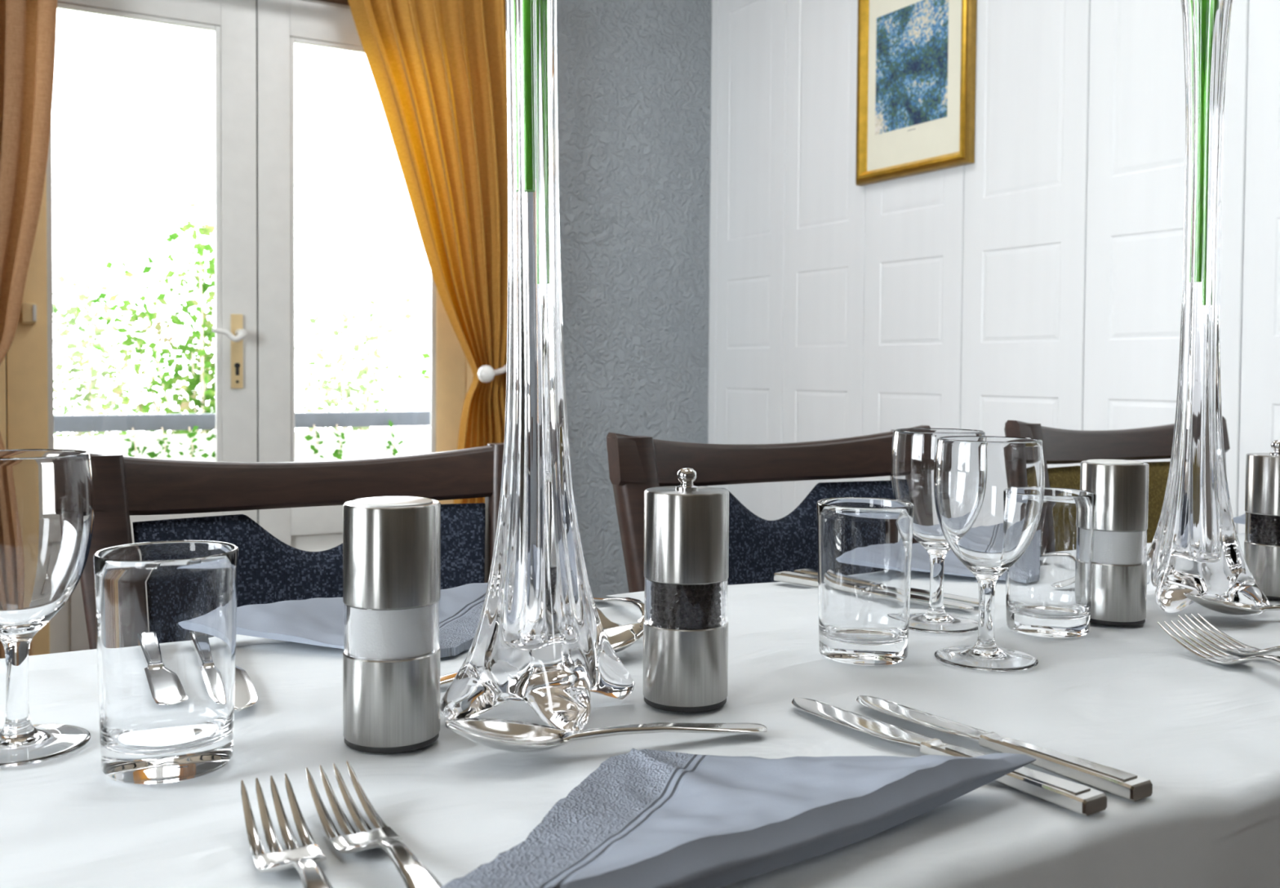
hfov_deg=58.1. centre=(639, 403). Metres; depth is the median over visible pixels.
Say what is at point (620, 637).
bowl
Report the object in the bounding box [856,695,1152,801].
table knife
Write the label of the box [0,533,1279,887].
tablecloth
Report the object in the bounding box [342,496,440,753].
salt shaker
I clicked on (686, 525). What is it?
pepper grinder
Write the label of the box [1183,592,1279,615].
spoon
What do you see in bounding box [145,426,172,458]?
sprig
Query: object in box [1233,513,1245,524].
paper napkin
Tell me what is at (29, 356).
door
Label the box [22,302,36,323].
box
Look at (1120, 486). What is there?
salt shaker
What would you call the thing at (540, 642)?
vase
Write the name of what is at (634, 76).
wall
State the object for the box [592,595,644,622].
fork
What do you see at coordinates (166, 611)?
tumbler
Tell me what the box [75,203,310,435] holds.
shrub
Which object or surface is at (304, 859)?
fork
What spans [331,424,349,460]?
sprig
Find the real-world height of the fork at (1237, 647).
0.017 m
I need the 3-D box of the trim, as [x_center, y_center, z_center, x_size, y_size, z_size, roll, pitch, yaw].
[-1.102,-0.200,3.286,1.488,2.100,0.138,-1,2,-30]
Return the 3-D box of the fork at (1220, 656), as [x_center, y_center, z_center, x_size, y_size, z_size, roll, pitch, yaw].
[0.418,0.172,0.769,0.026,0.017,0.172,0,2,-19]
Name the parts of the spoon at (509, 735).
handle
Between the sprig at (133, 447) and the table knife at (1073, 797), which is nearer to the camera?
the table knife at (1073, 797)
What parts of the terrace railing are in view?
rail, infill panel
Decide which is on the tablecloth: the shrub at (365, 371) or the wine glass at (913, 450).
the wine glass at (913, 450)
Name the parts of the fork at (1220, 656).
handle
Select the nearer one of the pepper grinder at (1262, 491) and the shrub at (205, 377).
the pepper grinder at (1262, 491)
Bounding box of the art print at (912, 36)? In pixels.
[875,0,948,134]
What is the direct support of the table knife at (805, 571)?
on the tablecloth
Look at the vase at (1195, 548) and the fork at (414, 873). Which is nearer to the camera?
the fork at (414, 873)
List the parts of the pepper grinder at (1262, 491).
knob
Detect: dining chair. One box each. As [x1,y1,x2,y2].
[80,443,503,649]
[606,425,930,592]
[1004,416,1230,543]
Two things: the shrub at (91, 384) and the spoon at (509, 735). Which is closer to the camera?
the spoon at (509, 735)
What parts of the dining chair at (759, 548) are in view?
leg, crest rail, leg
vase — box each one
[440,0,635,732]
[1146,0,1270,614]
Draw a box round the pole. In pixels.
[315,0,349,5]
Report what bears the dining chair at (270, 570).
on the floor
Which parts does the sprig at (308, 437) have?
stem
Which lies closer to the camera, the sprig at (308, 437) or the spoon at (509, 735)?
the spoon at (509, 735)
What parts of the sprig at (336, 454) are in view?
stem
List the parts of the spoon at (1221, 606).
handle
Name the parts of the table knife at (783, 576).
handle, handle panel, blade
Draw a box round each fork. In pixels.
[240,773,333,887]
[305,760,443,887]
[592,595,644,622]
[595,607,641,630]
[1157,620,1279,665]
[1177,613,1279,656]
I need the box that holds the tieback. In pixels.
[477,364,506,382]
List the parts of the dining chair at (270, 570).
leg, crest rail, leg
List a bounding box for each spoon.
[440,622,643,685]
[444,718,767,752]
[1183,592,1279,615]
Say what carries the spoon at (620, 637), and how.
on the tablecloth
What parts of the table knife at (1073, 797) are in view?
blade, handle, handle panel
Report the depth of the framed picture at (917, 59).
3.10 m
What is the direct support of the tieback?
attached to the wall at (634, 76)
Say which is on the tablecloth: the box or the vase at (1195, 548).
the vase at (1195, 548)
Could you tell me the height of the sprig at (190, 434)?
0.159 m
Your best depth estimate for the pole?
3.26 m
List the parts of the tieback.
cord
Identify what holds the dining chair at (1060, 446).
on the floor
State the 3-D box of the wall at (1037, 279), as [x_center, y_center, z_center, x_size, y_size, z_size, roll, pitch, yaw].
[1.655,-0.337,1.746,0.200,2.500,5.986,-1,2,-30]
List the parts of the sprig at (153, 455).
stem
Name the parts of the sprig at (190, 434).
stem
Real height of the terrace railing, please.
0.876 m
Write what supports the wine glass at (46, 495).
on the tablecloth
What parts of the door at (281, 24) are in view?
lock rail, kick panel, rail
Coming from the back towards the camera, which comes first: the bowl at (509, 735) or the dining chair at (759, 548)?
the dining chair at (759, 548)
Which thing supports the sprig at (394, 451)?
attached to the terrace railing
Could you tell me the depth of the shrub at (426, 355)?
6.30 m
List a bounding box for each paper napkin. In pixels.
[235,582,488,657]
[441,748,1035,887]
[911,542,1005,580]
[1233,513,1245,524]
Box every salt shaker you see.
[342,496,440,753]
[1080,459,1149,626]
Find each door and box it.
[6,0,257,655]
[257,0,465,551]
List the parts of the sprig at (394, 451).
stem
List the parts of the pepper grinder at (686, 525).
knob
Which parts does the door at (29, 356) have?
kick panel, rail, lock rail, lever handle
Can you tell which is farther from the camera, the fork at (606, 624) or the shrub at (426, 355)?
the shrub at (426, 355)
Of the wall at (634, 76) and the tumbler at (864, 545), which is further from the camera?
the wall at (634, 76)
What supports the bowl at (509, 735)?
on the spoon at (509, 735)
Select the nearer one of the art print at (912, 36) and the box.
the box
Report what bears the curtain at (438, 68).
hanging from the pole
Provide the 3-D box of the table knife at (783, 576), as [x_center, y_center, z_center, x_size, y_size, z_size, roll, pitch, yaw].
[0.208,0.168,1.038,0.205,0.008,0.022,2,2,45]
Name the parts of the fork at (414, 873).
handle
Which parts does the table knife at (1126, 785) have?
blade, handle, handle panel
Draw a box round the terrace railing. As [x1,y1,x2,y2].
[53,410,430,462]
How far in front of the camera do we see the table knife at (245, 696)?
0.70 m
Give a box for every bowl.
[444,718,571,752]
[604,622,643,653]
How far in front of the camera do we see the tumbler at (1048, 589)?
0.87 m
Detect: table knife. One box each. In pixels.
[234,665,257,711]
[773,571,973,609]
[791,697,1106,816]
[793,568,978,604]
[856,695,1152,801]
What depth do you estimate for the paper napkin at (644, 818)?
0.48 m
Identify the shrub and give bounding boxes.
[53,248,168,436]
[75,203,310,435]
[294,254,423,431]
[395,352,430,408]
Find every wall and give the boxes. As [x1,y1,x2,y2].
[556,0,711,595]
[707,0,1279,533]
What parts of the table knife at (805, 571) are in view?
handle, handle panel, blade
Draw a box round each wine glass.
[0,448,93,768]
[890,428,985,633]
[933,435,1044,671]
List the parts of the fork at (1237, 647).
handle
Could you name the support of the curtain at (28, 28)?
hanging from the pole
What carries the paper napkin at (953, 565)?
on the tablecloth
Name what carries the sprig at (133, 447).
attached to the terrace railing
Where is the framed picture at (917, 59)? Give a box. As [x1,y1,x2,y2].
[855,0,977,186]
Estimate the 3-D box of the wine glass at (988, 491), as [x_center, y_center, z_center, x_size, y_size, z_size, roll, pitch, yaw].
[0.242,0.102,0.804,0.074,0.154,0.074,-1,2,-30]
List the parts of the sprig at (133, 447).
stem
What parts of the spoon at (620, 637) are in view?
handle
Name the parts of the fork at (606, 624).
handle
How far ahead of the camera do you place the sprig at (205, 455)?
4.33 m
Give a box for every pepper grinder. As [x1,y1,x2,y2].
[642,467,729,712]
[1244,440,1279,600]
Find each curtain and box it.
[0,0,57,658]
[347,0,507,503]
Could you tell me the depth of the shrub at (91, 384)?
7.35 m
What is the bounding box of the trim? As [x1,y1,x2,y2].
[0,0,473,524]
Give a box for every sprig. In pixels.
[122,427,147,457]
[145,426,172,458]
[177,426,204,460]
[200,426,215,460]
[303,424,326,458]
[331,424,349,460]
[384,420,404,456]
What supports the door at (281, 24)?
in the wall at (634, 76)
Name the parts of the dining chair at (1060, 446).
leg, crest rail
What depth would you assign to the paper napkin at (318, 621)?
0.85 m
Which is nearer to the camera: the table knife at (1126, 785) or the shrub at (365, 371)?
the table knife at (1126, 785)
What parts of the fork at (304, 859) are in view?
handle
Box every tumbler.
[93,540,238,784]
[816,497,914,665]
[1005,487,1096,638]

